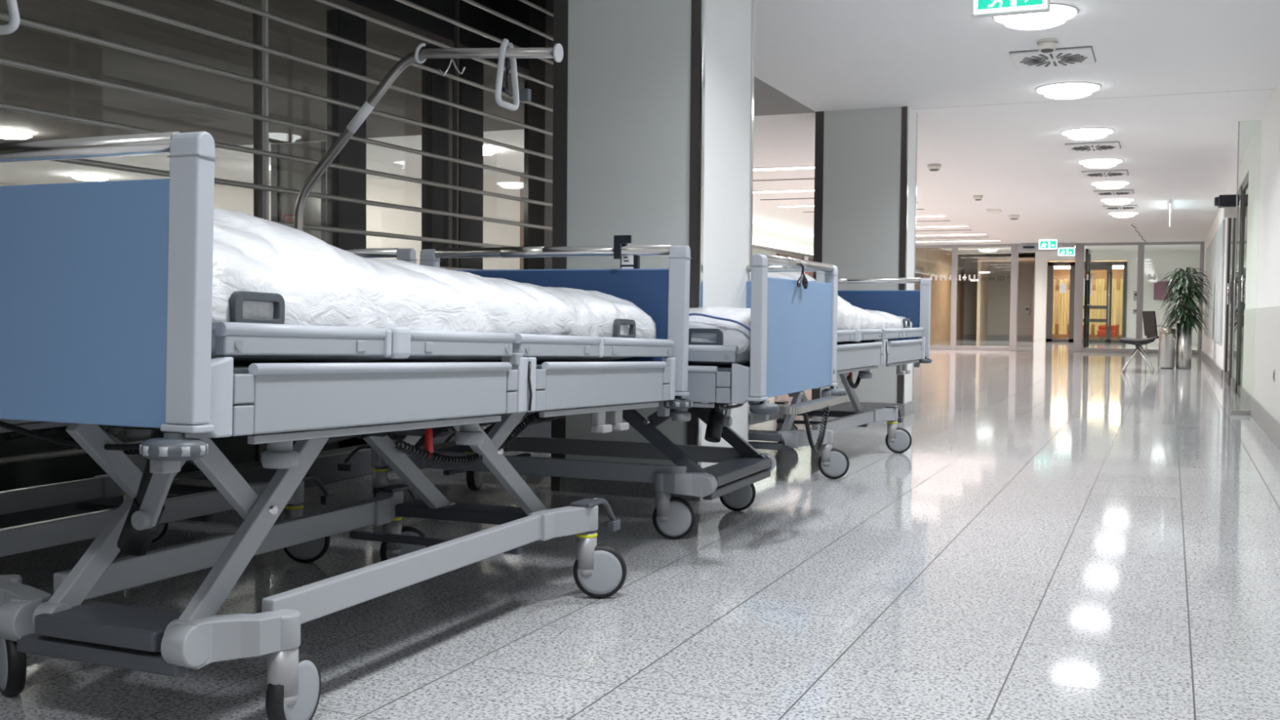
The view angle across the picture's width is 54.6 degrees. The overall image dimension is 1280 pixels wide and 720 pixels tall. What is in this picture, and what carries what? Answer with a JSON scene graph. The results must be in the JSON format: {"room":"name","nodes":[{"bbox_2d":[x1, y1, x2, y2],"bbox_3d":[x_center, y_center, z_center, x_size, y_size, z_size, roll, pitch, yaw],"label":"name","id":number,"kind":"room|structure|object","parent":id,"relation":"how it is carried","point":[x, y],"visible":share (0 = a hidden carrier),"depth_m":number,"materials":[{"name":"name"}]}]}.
{"room":"hospital interior","nodes":[
{"label":"hospital interior","id":0,"kind":"room"},
{"bbox_2d":[0,182,23,186],"bbox_3d":[-11.328,-0.858,9.214,0.100,2.420,18.100,1,2,23],"label":"wall","id":1,"kind":"structure","parent":0,"point":[2,184],"depth_m":16.19,"materials":[{"name":"beige"}]},
{"bbox_2d":[213,173,519,269],"bbox_3d":[-4.527,-1.064,16.040,7.050,2.420,0.200,1,2,23],"label":"wall","id":2,"kind":"structure","parent":0,"point":[379,219],"depth_m":15.18,"materials":[{"name":"white paint"}]},
{"bbox_2d":[520,172,524,269],"bbox_3d":[-1.341,-0.980,14.552,0.120,2.420,0.080,1,2,23],"label":"trim","id":3,"kind":"structure","parent":2,"relation":"attached to","point":[522,179],"depth_m":14.50,"materials":[{"name":"brown"}]},
{"bbox_2d":[347,0,528,70],"bbox_3d":[-3.235,-2.872,2.805,0.040,2.130,12.800,1,2,23],"label":"trim","id":4,"kind":"structure","parent":0,"point":[469,15],"depth_m":7.85,"materials":[{"name":"black metal"}]},
{"bbox_2d":[0,337,1279,719],"bbox_3d":[3.400,-0.005,23.027,16.200,0.100,55.000,1,2,23],"label":"floor","id":5,"kind":"structure","parent":0,"point":[1060,533],"depth_m":3.58,"materials":[{"name":"tile"}]},
{"bbox_2d":[0,248,417,563],"bbox_3d":[-1.674,0.136,3.604,1.059,1.024,2.303,1,2,23],"label":"hospital bed","id":6,"kind":"object","parent":5,"relation":"on","point":[199,499],"visible":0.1,"depth_m":3.69,"materials":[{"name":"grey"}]},
{"bbox_2d":[293,38,563,231],"bbox_3d":[-0.747,-0.478,4.274,1.047,1.216,0.158,1,2,23],"label":"pole","id":7,"kind":"object","parent":6,"relation":"attached to","point":[506,51],"visible":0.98,"depth_m":4.21,"materials":[{"name":"grey metal"}]},
{"bbox_2d":[0,80,528,491],"bbox_3d":[-3.296,-0.549,2.912,0.040,2.420,12.800,1,2,23],"label":"window","id":8,"kind":"structure","parent":5,"relation":"on","point":[24,474],"depth_m":5.13,"materials":[{"name":"grey"}]},
{"bbox_2d":[0,0,553,528],"bbox_3d":[-2.818,-1.598,2.562,0.165,4.550,11.600,1,2,23],"label":"window blinds","id":9,"kind":"object","parent":5,"relation":"on","point":[324,466],"visible":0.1,"depth_m":5.55,"materials":[{"name":"grey metal"}]},
{"bbox_2d":[271,141,327,243],"bbox_3d":[-3.319,-0.904,12.135,0.660,2.420,0.080,1,2,23],"label":"window","id":10,"kind":"structure","parent":5,"relation":"on","point":[286,174],"depth_m":12.09,"materials":[{"name":"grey glass"}]},
{"bbox_2d":[283,214,293,222],"bbox_3d":[-3.416,-1.315,12.138,0.180,0.210,0.012,1,2,23],"label":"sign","id":11,"kind":"object","parent":10,"relation":"attached to","point":[286,218],"visible":0.16,"depth_m":12.14,"materials":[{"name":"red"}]},
{"bbox_2d":[0,131,693,719],"bbox_3d":[-0.725,0.129,3.170,1.055,1.087,2.302,1,2,23],"label":"hospital bed","id":12,"kind":"object","parent":5,"relation":"on","point":[106,286],"visible":0.98,"depth_m":2.32,"materials":[{"name":"blue"}]},
{"bbox_2d":[0,0,19,35],"bbox_3d":[-1.496,-0.415,2.760,0.167,1.095,0.792,1,2,23],"label":"pole","id":13,"kind":"object","parent":12,"relation":"attached to","point":[13,24],"visible":1,"depth_m":2.79,"materials":[{"name":"grey metal"}]},
{"bbox_2d":[211,208,656,362],"bbox_3d":[-0.730,-0.155,3.175,0.878,0.372,2.099,1,2,23],"label":"mattress","id":14,"kind":"object","parent":12,"relation":"on","point":[319,282],"visible":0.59,"depth_m":2.58,"materials":[{"name":"white fabric"}]},
{"bbox_2d":[613,235,639,268],"bbox_3d":[-0.043,-0.279,4.029,0.064,0.248,0.070,1,2,23],"label":"clip","id":15,"kind":"object","parent":12,"relation":"hanging from","point":[626,261],"visible":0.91,"depth_m":4.03,"materials":[{"name":"black plastic"}]},
{"bbox_2d":[326,9,366,448],"bbox_3d":[-1.615,-1.727,6.831,0.075,4.500,0.260,1,2,23],"label":"column","id":16,"kind":"structure","parent":5,"relation":"on","point":[344,215],"depth_m":6.79,"materials":[{"name":"paint"}]},
{"bbox_2d":[421,44,453,266],"bbox_3d":[-1.254,-1.756,7.677,0.075,4.500,0.240,1,2,23],"label":"trim","id":17,"kind":"structure","parent":5,"relation":"on","point":[433,197],"depth_m":7.61,"materials":[{"name":"black metal"}]},
{"bbox_2d":[452,58,483,426],"bbox_3d":[-1.115,-1.768,8.003,0.075,4.500,0.290,1,2,23],"label":"trim","id":18,"kind":"structure","parent":5,"relation":"on","point":[471,96],"depth_m":7.98,"materials":[{"name":"black metal"}]},
{"bbox_2d":[527,0,553,417],"bbox_3d":[-0.559,-1.766,8.076,0.120,4.500,0.480,1,2,23],"label":"column","id":19,"kind":"structure","parent":5,"relation":"on","point":[538,190],"depth_m":7.87,"materials":[{"name":"brown metal"}]},
{"bbox_2d":[337,253,846,539],"bbox_3d":[-0.411,0.108,4.934,2.321,0.998,1.024,1,2,23],"label":"hospital bed","id":20,"kind":"object","parent":5,"relation":"on","point":[793,329],"visible":0.42,"depth_m":4.45,"materials":[{"name":"blue"}]},
{"bbox_2d":[688,306,751,365],"bbox_3d":[-0.405,-0.113,4.921,2.062,0.216,0.878,1,2,23],"label":"mattress","id":21,"kind":"object","parent":20,"relation":"on","point":[734,322],"visible":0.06,"depth_m":4.21,"materials":[{"name":"white fabric"}]},
{"bbox_2d":[796,262,808,288],"bbox_3d":[0.575,-0.308,4.447,0.034,0.104,0.118,1,2,23],"label":"clip","id":22,"kind":"object","parent":20,"relation":"hanging from","point":[802,277],"visible":0.99,"depth_m":4.45,"materials":[{"name":"black plastic"}]},
{"bbox_2d":[776,395,845,413],"bbox_3d":[0.638,0.162,4.580,0.091,0.024,0.722,1,2,23],"label":"frame","id":23,"kind":"object","parent":20,"relation":"attached to","point":[825,401],"depth_m":4.47,"materials":[{"name":"silver metal"}]},
{"bbox_2d":[551,0,755,501],"bbox_3d":[0.084,-1.717,5.642,0.714,4.600,0.716,1,2,23],"label":"column","id":24,"kind":"structure","parent":5,"relation":"on","point":[653,105],"depth_m":5.38,"materials":[{"name":"white paint"}]},
{"bbox_2d":[746,264,932,479],"bbox_3d":[0.874,0.030,6.862,1.037,1.028,2.300,2,2,25],"label":"hospital bed","id":25,"kind":"object","parent":5,"relation":"on","point":[912,345],"visible":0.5,"depth_m":6.94,"materials":[{"name":"blue"}]},
{"bbox_2d":[767,271,912,342],"bbox_3d":[0.865,-0.304,6.838,0.884,0.411,2.067,2,2,25],"label":"mattress","id":26,"kind":"object","parent":25,"relation":"on","point":[850,317],"visible":0.13,"depth_m":6.42,"materials":[{"name":"white fabric"}]},
{"bbox_2d":[811,106,918,416],"bbox_3d":[1.819,-0.780,10.020,0.754,2.420,0.406,1,2,23],"label":"column","id":27,"kind":"structure","parent":5,"relation":"on","point":[866,160],"depth_m":9.83,"materials":[{"name":"white paint"}]},
{"bbox_2d":[1083,248,1091,347],"bbox_3d":[10.188,-1.356,28.142,0.134,2.280,0.980,1,2,23],"label":"door","id":28,"kind":"structure","parent":5,"relation":"on","point":[1087,261],"depth_m":27.74,"materials":[{"name":"black metal"}]},
{"bbox_2d":[1097,324,1117,339],"bbox_3d":[15.645,-0.913,41.499,0.600,0.500,0.730,1,2,23],"label":"sofa","id":29,"kind":"object","parent":5,"relation":"on","point":[1101,331],"visible":0.76,"depth_m":41.27,"materials":[{"name":"orange fabric"}]},
{"bbox_2d":[1119,336,1155,373],"bbox_3d":[7.264,-0.089,18.082,0.460,0.519,1.750,1,2,23],"label":"stool","id":30,"kind":"object","parent":5,"relation":"on","point":[1138,343],"visible":1,"depth_m":17.39,"materials":[{"name":"black metal"}]},
{"bbox_2d":[1142,311,1176,361],"bbox_3d":[9.421,-0.430,22.386,0.550,0.901,0.481,0,2,-6],"label":"armchair","id":31,"kind":"object","parent":5,"relation":"on","point":[1150,326],"visible":0.63,"depth_m":22.31,"materials":[{"name":"black"}]},
{"bbox_2d":[1159,328,1175,368],"bbox_3d":[8.182,-0.180,19.237,0.222,0.620,0.222,1,2,23],"label":"waste bin","id":32,"kind":"object","parent":5,"relation":"on","point":[1167,341],"visible":1,"depth_m":19.15,"materials":[{"name":"silver metal"}]},
{"bbox_2d":[1159,266,1212,368],"bbox_3d":[8.431,-0.647,19.184,0.754,1.562,0.770,1,2,23],"label":"potted plant","id":33,"kind":"object","parent":5,"relation":"on","point":[1184,329],"visible":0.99,"depth_m":19.09,"materials":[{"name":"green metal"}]},
{"bbox_2d":[0,0,1279,245],"bbox_3d":[-1.240,-2.306,13.668,14.900,0.300,34.300,1,2,23],"label":"ceiling","id":34,"kind":"structure","parent":0,"point":[823,55],"depth_m":9.27,"materials":[{"name":"white paint"}]},
{"bbox_2d":[0,128,32,139],"bbox_3d":[-5.833,-2.079,11.449,0.400,0.059,0.400,1,2,23],"label":"ceiling light","id":35,"kind":"object","parent":34,"relation":"attached to","point":[11,134],"visible":1,"depth_m":11.36,"materials":[{"name":"white plastic"}]},
{"bbox_2d":[72,173,108,181],"bbox_3d":[-6.732,-2.230,15.200,0.400,0.059,0.400,1,2,23],"label":"ceiling light","id":36,"kind":"object","parent":34,"relation":"attached to","point":[91,177],"visible":1,"depth_m":15.07,"materials":[{"name":"white"}]},
{"bbox_2d":[483,146,496,155],"bbox_3d":[-1.633,-2.079,12.375,0.400,0.059,0.400,1,2,23],"label":"ceiling light","id":37,"kind":"object","parent":34,"relation":"attached to","point":[486,150],"visible":0.21,"depth_m":12.28,"materials":[{"name":"white"}]},
{"bbox_2d":[752,188,814,193],"bbox_3d":[2.151,-2.215,16.194,2.080,0.019,0.140,1,2,23],"label":"recessed light","id":38,"kind":"object","parent":34,"relation":"in","point":[810,189],"visible":0.29,"depth_m":16.25,"materials":[{"name":"white plastic"}]},
{"bbox_2d":[752,177,814,181],"bbox_3d":[1.621,-2.180,15.029,1.900,0.007,0.040,1,2,23],"label":"ceiling vent","id":39,"kind":"object","parent":34,"relation":"in","point":[810,178],"visible":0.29,"depth_m":14.97,"materials":[{"name":"grey"}]},
{"bbox_2d":[753,165,814,170],"bbox_3d":[1.181,-2.135,13.923,2.080,0.019,0.140,1,2,23],"label":"recessed light","id":40,"kind":"object","parent":34,"relation":"in","point":[797,166],"visible":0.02,"depth_m":13.69,"materials":[{"name":"white"}]},
{"bbox_2d":[760,198,813,199],"bbox_3d":[2.591,-2.259,17.299,1.900,0.007,0.040,1,2,23],"label":"ceiling vent","id":41,"kind":"object","parent":34,"relation":"in","point":[788,198],"visible":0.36,"depth_m":17.52,"materials":[{"name":"grey metal"}]},
{"bbox_2d":[776,202,918,207],"bbox_3d":[3.034,-2.287,18.262,2.080,0.019,0.140,1,2,23],"label":"recessed light","id":42,"kind":"object","parent":34,"relation":"in","point":[785,206],"visible":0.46,"depth_m":18.52,"materials":[{"name":"white plastic"}]},
{"bbox_2d":[915,214,946,217],"bbox_3d":[4.016,-2.367,20.560,2.080,0.019,0.140,1,2,23],"label":"recessed light","id":43,"kind":"object","parent":34,"relation":"in","point":[937,215],"visible":0.36,"depth_m":20.22,"materials":[{"name":"white plastic"}]},
{"bbox_2d":[927,164,941,171],"bbox_3d":[3.172,-2.074,13.369,0.148,0.066,0.148,1,2,23],"label":"smoke detector","id":44,"kind":"object","parent":34,"relation":"attached to","point":[933,167],"visible":1,"depth_m":13.32,"materials":[{"name":"white plastic"}]},
{"bbox_2d":[915,225,968,227],"bbox_3d":[4.978,-2.445,22.812,2.080,0.019,0.140,1,2,23],"label":"recessed light","id":45,"kind":"object","parent":34,"relation":"in","point":[941,225],"visible":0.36,"depth_m":22.52,"materials":[{"name":"white plastic"}]},
{"bbox_2d":[915,233,986,235],"bbox_3d":[5.920,-2.522,25.018,2.080,0.019,0.140,1,2,23],"label":"recessed light","id":46,"kind":"object","parent":34,"relation":"in","point":[959,233],"visible":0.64,"depth_m":24.82,"materials":[{"name":"white plastic"}]},
{"bbox_2d":[915,240,1000,242],"bbox_3d":[6.803,-2.594,27.086,2.080,0.019,0.140,1,2,23],"label":"recessed light","id":47,"kind":"object","parent":34,"relation":"in","point":[966,240],"visible":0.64,"depth_m":26.95,"materials":[{"name":"white plastic"}]},
{"bbox_2d":[973,195,982,200],"bbox_3d":[4.579,-2.194,16.789,0.128,0.066,0.128,1,2,23],"label":"smoke detector","id":48,"kind":"object","parent":34,"relation":"attached to","point":[977,197],"visible":1,"depth_m":16.75,"materials":[{"name":"white plastic"}]},
{"bbox_2d":[986,208,1001,212],"bbox_3d":[5.439,-2.292,19.057,0.200,0.029,0.250,1,2,23],"label":"ceiling plate","id":49,"kind":"object","parent":34,"relation":"attached to","point":[988,210],"visible":1,"depth_m":18.96,"materials":[{"name":"white plastic"}]},
{"bbox_2d":[971,0,1050,17],"bbox_3d":[1.799,-1.759,6.019,0.364,0.159,0.049,1,2,23],"label":"exit sign","id":50,"kind":"object","parent":34,"relation":"hanging from","point":[980,8],"visible":1,"depth_m":6.01,"materials":[{"name":"white"}]},
{"bbox_2d":[1008,214,1019,219],"bbox_3d":[6.057,-2.307,20.071,0.168,0.066,0.168,1,2,23],"label":"smoke detector","id":51,"kind":"object","parent":34,"relation":"attached to","point":[1012,216],"visible":1,"depth_m":20.01,"materials":[{"name":"white plastic"}]},
{"bbox_2d":[992,3,1078,30],"bbox_3d":[2.117,-1.823,6.648,0.442,0.069,0.442,1,2,23],"label":"ceiling light","id":52,"kind":"object","parent":34,"relation":"attached to","point":[1059,14],"visible":0.83,"depth_m":6.56,"materials":[{"name":"white"}]},
{"bbox_2d":[1036,38,1057,53],"bbox_3d":[2.400,-1.848,7.309,0.118,0.066,0.118,1,2,23],"label":"smoke detector","id":53,"kind":"object","parent":34,"relation":"attached to","point":[1049,45],"visible":1,"depth_m":7.27,"materials":[{"name":"white plastic"}]},
{"bbox_2d":[1040,48,1053,53],"bbox_3d":[2.400,-1.821,7.311,0.074,0.013,0.074,1,2,23],"label":"grille","id":54,"kind":"object","parent":53,"relation":"attached to","point":[1044,51],"depth_m":7.29,"materials":[{"name":"grey"}]},
{"bbox_2d":[1038,239,1057,249],"bbox_3d":[8.639,-2.444,26.248,0.384,0.214,0.049,1,2,23],"label":"exit sign","id":55,"kind":"object","parent":34,"relation":"hanging from","point":[1043,244],"visible":1,"depth_m":26.23,"materials":[{"name":"white"}]},
{"bbox_2d":[1008,45,1096,69],"bbox_3d":[2.584,-1.885,7.752,0.478,0.024,0.478,1,2,23],"label":"ceiling vent","id":56,"kind":"object","parent":34,"relation":"in","point":[1080,55],"visible":0.98,"depth_m":7.69,"materials":[{"name":"white metal"}]},
{"bbox_2d":[1057,241,1075,256],"bbox_3d":[9.307,-2.422,27.051,0.364,0.320,0.049,1,2,23],"label":"exit sign","id":57,"kind":"object","parent":34,"relation":"hanging from","point":[1062,251],"visible":0.96,"depth_m":27.03,"materials":[{"name":"white"}]},
{"bbox_2d":[1035,82,1101,99],"bbox_3d":[3.040,-1.899,8.808,0.442,0.069,0.442,1,2,23],"label":"ceiling light","id":58,"kind":"object","parent":34,"relation":"attached to","point":[1061,91],"visible":1,"depth_m":8.69,"materials":[{"name":"white plastic"}]},
{"bbox_2d":[1061,127,1114,140],"bbox_3d":[3.923,-1.971,10.876,0.442,0.069,0.442,1,2,23],"label":"ceiling light","id":59,"kind":"object","parent":34,"relation":"attached to","point":[1090,133],"visible":1,"depth_m":10.76,"materials":[{"name":"white plastic"}]},
{"bbox_2d":[1064,141,1120,151],"bbox_3d":[4.311,-2.026,11.796,0.478,0.024,0.478,1,2,23],"label":"ceiling vent","id":60,"kind":"object","parent":34,"relation":"in","point":[1097,146],"visible":1,"depth_m":11.71,"materials":[{"name":"white metal"}]},
{"bbox_2d":[915,88,1269,109],"bbox_3d":[3.142,-1.959,9.363,2.950,0.012,0.004,1,2,23],"label":"trim","id":61,"kind":"structure","parent":34,"relation":"attached to","point":[1264,89],"depth_m":9.26,"materials":[{"name":"grey"}]},
{"bbox_2d":[1078,158,1123,168],"bbox_3d":[4.806,-2.043,12.944,0.442,0.069,0.442,1,2,23],"label":"ceiling light","id":62,"kind":"object","parent":34,"relation":"attached to","point":[1096,162],"visible":1,"depth_m":12.82,"materials":[{"name":"white"}]},
{"bbox_2d":[1081,169,1128,177],"bbox_3d":[5.253,-2.102,14.002,0.478,0.024,0.478,1,2,23],"label":"ceiling vent","id":63,"kind":"object","parent":34,"relation":"in","point":[1113,172],"visible":1,"depth_m":13.90,"materials":[{"name":"white metal"}]},
{"bbox_2d":[1090,181,1129,189],"bbox_3d":[5.709,-2.116,15.058,0.442,0.069,0.442,1,2,23],"label":"ceiling light","id":64,"kind":"object","parent":34,"relation":"attached to","point":[1101,184],"visible":1,"depth_m":14.93,"materials":[{"name":"white"}]},
{"bbox_2d":[1093,189,1133,195],"bbox_3d":[6.176,-2.178,16.162,0.478,0.024,0.478,1,2,23],"label":"ceiling vent","id":65,"kind":"object","parent":34,"relation":"in","point":[1104,192],"visible":1,"depth_m":16.05,"materials":[{"name":"white metal"}]},
{"bbox_2d":[1100,198,1134,204],"bbox_3d":[6.632,-2.192,17.218,0.442,0.069,0.442,1,2,23],"label":"ceiling light","id":66,"kind":"object","parent":34,"relation":"attached to","point":[1109,201],"visible":1,"depth_m":17.09,"materials":[{"name":"white plastic"}]},
{"bbox_2d":[1102,204,1137,209],"bbox_3d":[7.099,-2.253,18.322,0.478,0.024,0.478,1,2,23],"label":"ceiling vent","id":67,"kind":"object","parent":34,"relation":"in","point":[1124,206],"visible":1,"depth_m":18.19,"materials":[{"name":"white metal"}]},
{"bbox_2d":[1108,211,1138,217],"bbox_3d":[7.574,-2.268,19.424,0.442,0.069,0.442,1,2,23],"label":"ceiling light","id":68,"kind":"object","parent":34,"relation":"attached to","point":[1121,215],"visible":1,"depth_m":19.30,"materials":[{"name":"white plastic"}]},
{"bbox_2d":[1168,200,1171,226],"bbox_3d":[7.679,-2.117,17.970,0.024,0.259,1.700,1,2,23],"label":"lit sign","id":69,"kind":"object","parent":34,"relation":"hanging from","point":[1170,201],"visible":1,"depth_m":17.24,"materials":[{"name":"white plastic"}]},
{"bbox_2d":[751,223,813,259],"bbox_3d":[1.842,-1.248,22.234,0.200,2.420,16.200,1,2,23],"label":"wall","id":70,"kind":"structure","parent":0,"point":[762,235],"depth_m":23.93,"materials":[{"name":"white paint"}]},
{"bbox_2d":[752,243,813,257],"bbox_3d":[1.972,-2.055,22.096,0.110,0.045,16.100,1,2,23],"label":"trim","id":71,"kind":"structure","parent":70,"relation":"attached to","point":[758,246],"depth_m":23.77,"materials":[{"name":"grey metal"}]},
{"bbox_2d":[915,241,1204,354],"bbox_3d":[8.587,-1.585,28.154,7.650,2.750,0.120,1,2,23],"label":"window","id":72,"kind":"structure","parent":70,"relation":"in","point":[1079,250],"depth_m":27.62,"materials":[{"name":"grey metal"}]},
{"bbox_2d":[1018,243,1075,252],"bbox_3d":[9.102,-2.516,27.766,1.200,0.170,0.130,1,2,23],"label":"operator","id":73,"kind":"object","parent":72,"relation":"attached to","point":[1022,247],"visible":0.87,"depth_m":27.82,"materials":[{"name":"grey plastic"}]},
{"bbox_2d":[915,248,964,342],"bbox_3d":[8.547,-1.890,36.103,0.130,2.750,14.400,1,2,23],"label":"wall","id":74,"kind":"structure","parent":0,"point":[935,261],"depth_m":37.07,"materials":[{"name":"brown wood"}]},
{"bbox_2d":[915,265,924,289],"bbox_3d":[7.528,-1.484,33.506,0.030,2.080,1.200,1,2,23],"label":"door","id":75,"kind":"structure","parent":74,"relation":"in","point":[919,271],"depth_m":33.35,"materials":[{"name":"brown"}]},
{"bbox_2d":[976,261,988,340],"bbox_3d":[15.122,-1.908,41.236,6.600,2.500,7.400,1,2,23],"label":"wall","id":76,"kind":"structure","parent":0,"point":[983,267],"depth_m":39.55,"materials":[{"name":"beige"}]},
{"bbox_2d":[1052,279,1056,333],"bbox_3d":[14.592,-1.892,43.973,0.280,1.950,0.074,1,2,23],"label":"curtain","id":77,"kind":"object","parent":76,"relation":"hanging from","point":[1055,280],"visible":0.31,"depth_m":43.93,"materials":[{"name":"beige fabric"}]},
{"bbox_2d":[1058,279,1067,334],"bbox_3d":[14.960,-1.883,43.816,0.280,1.950,0.074,1,2,23],"label":"curtain","id":78,"kind":"object","parent":76,"relation":"hanging from","point":[1063,308],"visible":1,"depth_m":43.82,"materials":[{"name":"beige fabric"}]},
{"bbox_2d":[1082,295,1092,334],"bbox_3d":[15.696,-1.865,43.502,0.280,1.950,0.074,1,2,23],"label":"curtain","id":79,"kind":"object","parent":76,"relation":"hanging from","point":[1090,323],"visible":0.08,"depth_m":43.48,"materials":[{"name":"beige fabric"}]},
{"bbox_2d":[1094,279,1104,334],"bbox_3d":[16.064,-1.856,43.345,0.280,1.950,0.074,1,2,23],"label":"curtain","id":80,"kind":"object","parent":76,"relation":"hanging from","point":[1100,283],"visible":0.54,"depth_m":43.33,"materials":[{"name":"beige fabric"}]},
{"bbox_2d":[1111,279,1116,324],"bbox_3d":[16.432,-1.847,43.189,0.280,1.950,0.074,1,2,23],"label":"curtain","id":81,"kind":"object","parent":76,"relation":"hanging from","point":[1113,281],"visible":0.32,"depth_m":43.15,"materials":[{"name":"beige fabric"}]},
{"bbox_2d":[1119,279,1123,335],"bbox_3d":[16.800,-1.838,43.032,0.280,1.950,0.074,1,2,23],"label":"curtain","id":82,"kind":"object","parent":76,"relation":"hanging from","point":[1121,280],"visible":0.35,"depth_m":43.06,"materials":[{"name":"beige fabric"}]},
{"bbox_2d":[963,255,1035,335],"bbox_3d":[11.865,-2.108,40.661,2.450,2.610,0.200,1,2,23],"label":"wall","id":83,"kind":"structure","parent":0,"point":[999,291],"depth_m":40.59,"materials":[{"name":"beige paint"}]},
{"bbox_2d":[963,334,1031,340],"bbox_3d":[11.830,-0.739,40.594,2.500,0.160,0.040,1,2,23],"label":"baseboard","id":84,"kind":"structure","parent":83,"relation":"attached to","point":[965,336],"depth_m":40.60,"materials":[{"name":"stone"}]},
{"bbox_2d":[977,257,1127,269],"bbox_3d":[15.133,-3.207,41.186,6.600,0.100,7.400,1,2,23],"label":"ceiling","id":85,"kind":"structure","parent":0,"point":[989,260],"depth_m":38.88,"materials":[{"name":"beige paint"}]},
{"bbox_2d":[1053,265,1124,267],"bbox_3d":[15.253,-3.165,41.979,2.600,0.038,0.150,1,2,23],"label":"recessed light","id":86,"kind":"object","parent":85,"relation":"in","point":[1113,265],"visible":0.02,"depth_m":41.90,"materials":[{"name":"beige plastic"}]},
{"bbox_2d":[939,244,1199,256],"bbox_3d":[13.099,-3.354,37.426,9.400,0.150,20.700,1,2,23],"label":"ceiling","id":87,"kind":"structure","parent":0,"point":[966,251],"depth_m":36.27,"materials":[{"name":"white paint"}]},
{"bbox_2d":[979,248,996,252],"bbox_3d":[10.335,-3.243,36.815,0.500,0.069,0.500,1,2,23],"label":"ceiling light","id":88,"kind":"object","parent":87,"relation":"attached to","point":[981,250],"visible":1,"depth_m":36.63,"materials":[{"name":"white plastic"}]},
{"bbox_2d":[1055,289,1119,324],"bbox_3d":[16.601,-2.023,44.571,6.500,2.500,0.100,1,2,23],"label":"wall","id":89,"kind":"structure","parent":0,"point":[1057,293],"depth_m":44.64,"materials":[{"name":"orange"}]},
{"bbox_2d":[1052,268,1123,338],"bbox_3d":[16.524,-2.022,44.517,6.400,2.500,0.060,1,2,23],"label":"trim","id":90,"kind":"structure","parent":89,"relation":"attached to","point":[1117,273],"depth_m":44.57,"materials":[{"name":"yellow wood"}]},
{"bbox_2d":[1033,250,1199,344],"bbox_3d":[15.105,-1.916,38.197,5.450,2.750,2.200,1,2,23],"label":"wall","id":91,"kind":"structure","parent":0,"point":[1158,262],"depth_m":37.09,"materials":[{"name":"white paint"}]},
{"bbox_2d":[1031,262,1035,341],"bbox_3d":[12.534,-1.810,39.173,0.040,2.420,2.030,1,2,23],"label":"trim","id":92,"kind":"structure","parent":91,"relation":"attached to","point":[1033,263],"depth_m":38.24,"materials":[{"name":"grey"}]},
{"bbox_2d":[1045,261,1127,342],"bbox_3d":[13.541,-1.758,37.635,2.280,2.450,0.170,1,2,23],"label":"door","id":93,"kind":"structure","parent":91,"relation":"in","point":[1095,265],"depth_m":37.59,"materials":[{"name":"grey metal"}]},
{"bbox_2d":[1059,284,1066,293],"bbox_3d":[12.908,-2.187,37.861,0.200,0.280,0.015,1,2,23],"label":"notice","id":94,"kind":"object","parent":93,"relation":"attached to","point":[1062,286],"visible":1,"depth_m":37.85,"materials":[{"name":"white paper"}]},
{"bbox_2d":[1083,278,1092,296],"bbox_3d":[13.511,-2.207,37.603,0.370,0.550,0.015,1,2,23],"label":"notice","id":95,"kind":"object","parent":93,"relation":"attached to","point":[1091,284],"visible":0.21,"depth_m":37.54,"materials":[{"name":"white paper"}]},
{"bbox_2d":[1153,281,1173,299],"bbox_3d":[15.527,-2.058,36.755,0.550,0.550,0.030,1,2,23],"label":"wall picture","id":96,"kind":"object","parent":91,"relation":"attached to","point":[1158,294],"visible":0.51,"depth_m":36.77,"materials":[{"name":"pink"}]},
{"bbox_2d":[1201,79,1279,379],"bbox_3d":[5.486,-0.781,10.848,0.250,2.420,34.300,1,2,23],"label":"wall","id":97,"kind":"structure","parent":0,"point":[1264,233],"depth_m":9.92,"materials":[{"name":"white paint"}]},
{"bbox_2d":[1204,218,1225,343],"bbox_3d":[9.363,-1.176,20.276,0.028,1.650,8.300,1,2,23],"label":"wall panel","id":98,"kind":"object","parent":97,"relation":"attached to","point":[1215,252],"visible":0.98,"depth_m":18.53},
{"bbox_2d":[1224,217,1234,385],"bbox_3d":[7.205,-0.813,15.172,0.080,2.180,1.400,1,2,23],"label":"door","id":99,"kind":"structure","parent":97,"relation":"in","point":[1231,220],"depth_m":15.31,"materials":[{"name":"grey metal"}]},
{"bbox_2d":[1229,186,1242,393],"bbox_3d":[6.577,-0.762,13.701,0.080,2.180,1.400,1,2,23],"label":"door","id":100,"kind":"structure","parent":97,"relation":"in","point":[1239,218],"depth_m":13.67,"materials":[{"name":"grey metal"}]},
{"bbox_2d":[1213,194,1239,217],"bbox_3d":[6.226,-1.630,13.168,0.235,0.230,0.240,1,2,23],"label":"operator","id":101,"kind":"object","parent":100,"relation":"attached to","point":[1228,202],"visible":0.98,"depth_m":13.06,"materials":[{"name":"black plastic"}]},
{"bbox_2d":[1200,348,1279,449],"bbox_3d":[5.332,0.349,10.899,0.022,0.155,34.200,1,2,23],"label":"baseboard","id":102,"kind":"structure","parent":97,"relation":"attached to","point":[1264,418],"depth_m":9.29,"materials":[{"name":"stone"}]},
{"bbox_2d":[1236,172,1248,397],"bbox_3d":[5.968,-0.712,12.277,0.080,2.180,1.300,1,2,23],"label":"door","id":103,"kind":"structure","parent":97,"relation":"in","point":[1245,184],"depth_m":12.58,"materials":[{"name":"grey metal"}]},
{"bbox_2d":[1231,121,1261,415],"bbox_3d":[4.958,-0.749,10.150,0.165,2.400,0.050,1,2,23],"label":"door frame","id":104,"kind":"structure","parent":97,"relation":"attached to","point":[1247,412],"depth_m":10.17,"materials":[{"name":"grey metal"}]},
{"bbox_2d":[1242,306,1279,422],"bbox_3d":[2.142,0.173,3.389,0.009,0.720,17.900,1,2,23],"label":"wall panel","id":105,"kind":"object","parent":97,"relation":"attached to","point":[1261,333],"depth_m":9.15,"materials":[{"name":"white"}]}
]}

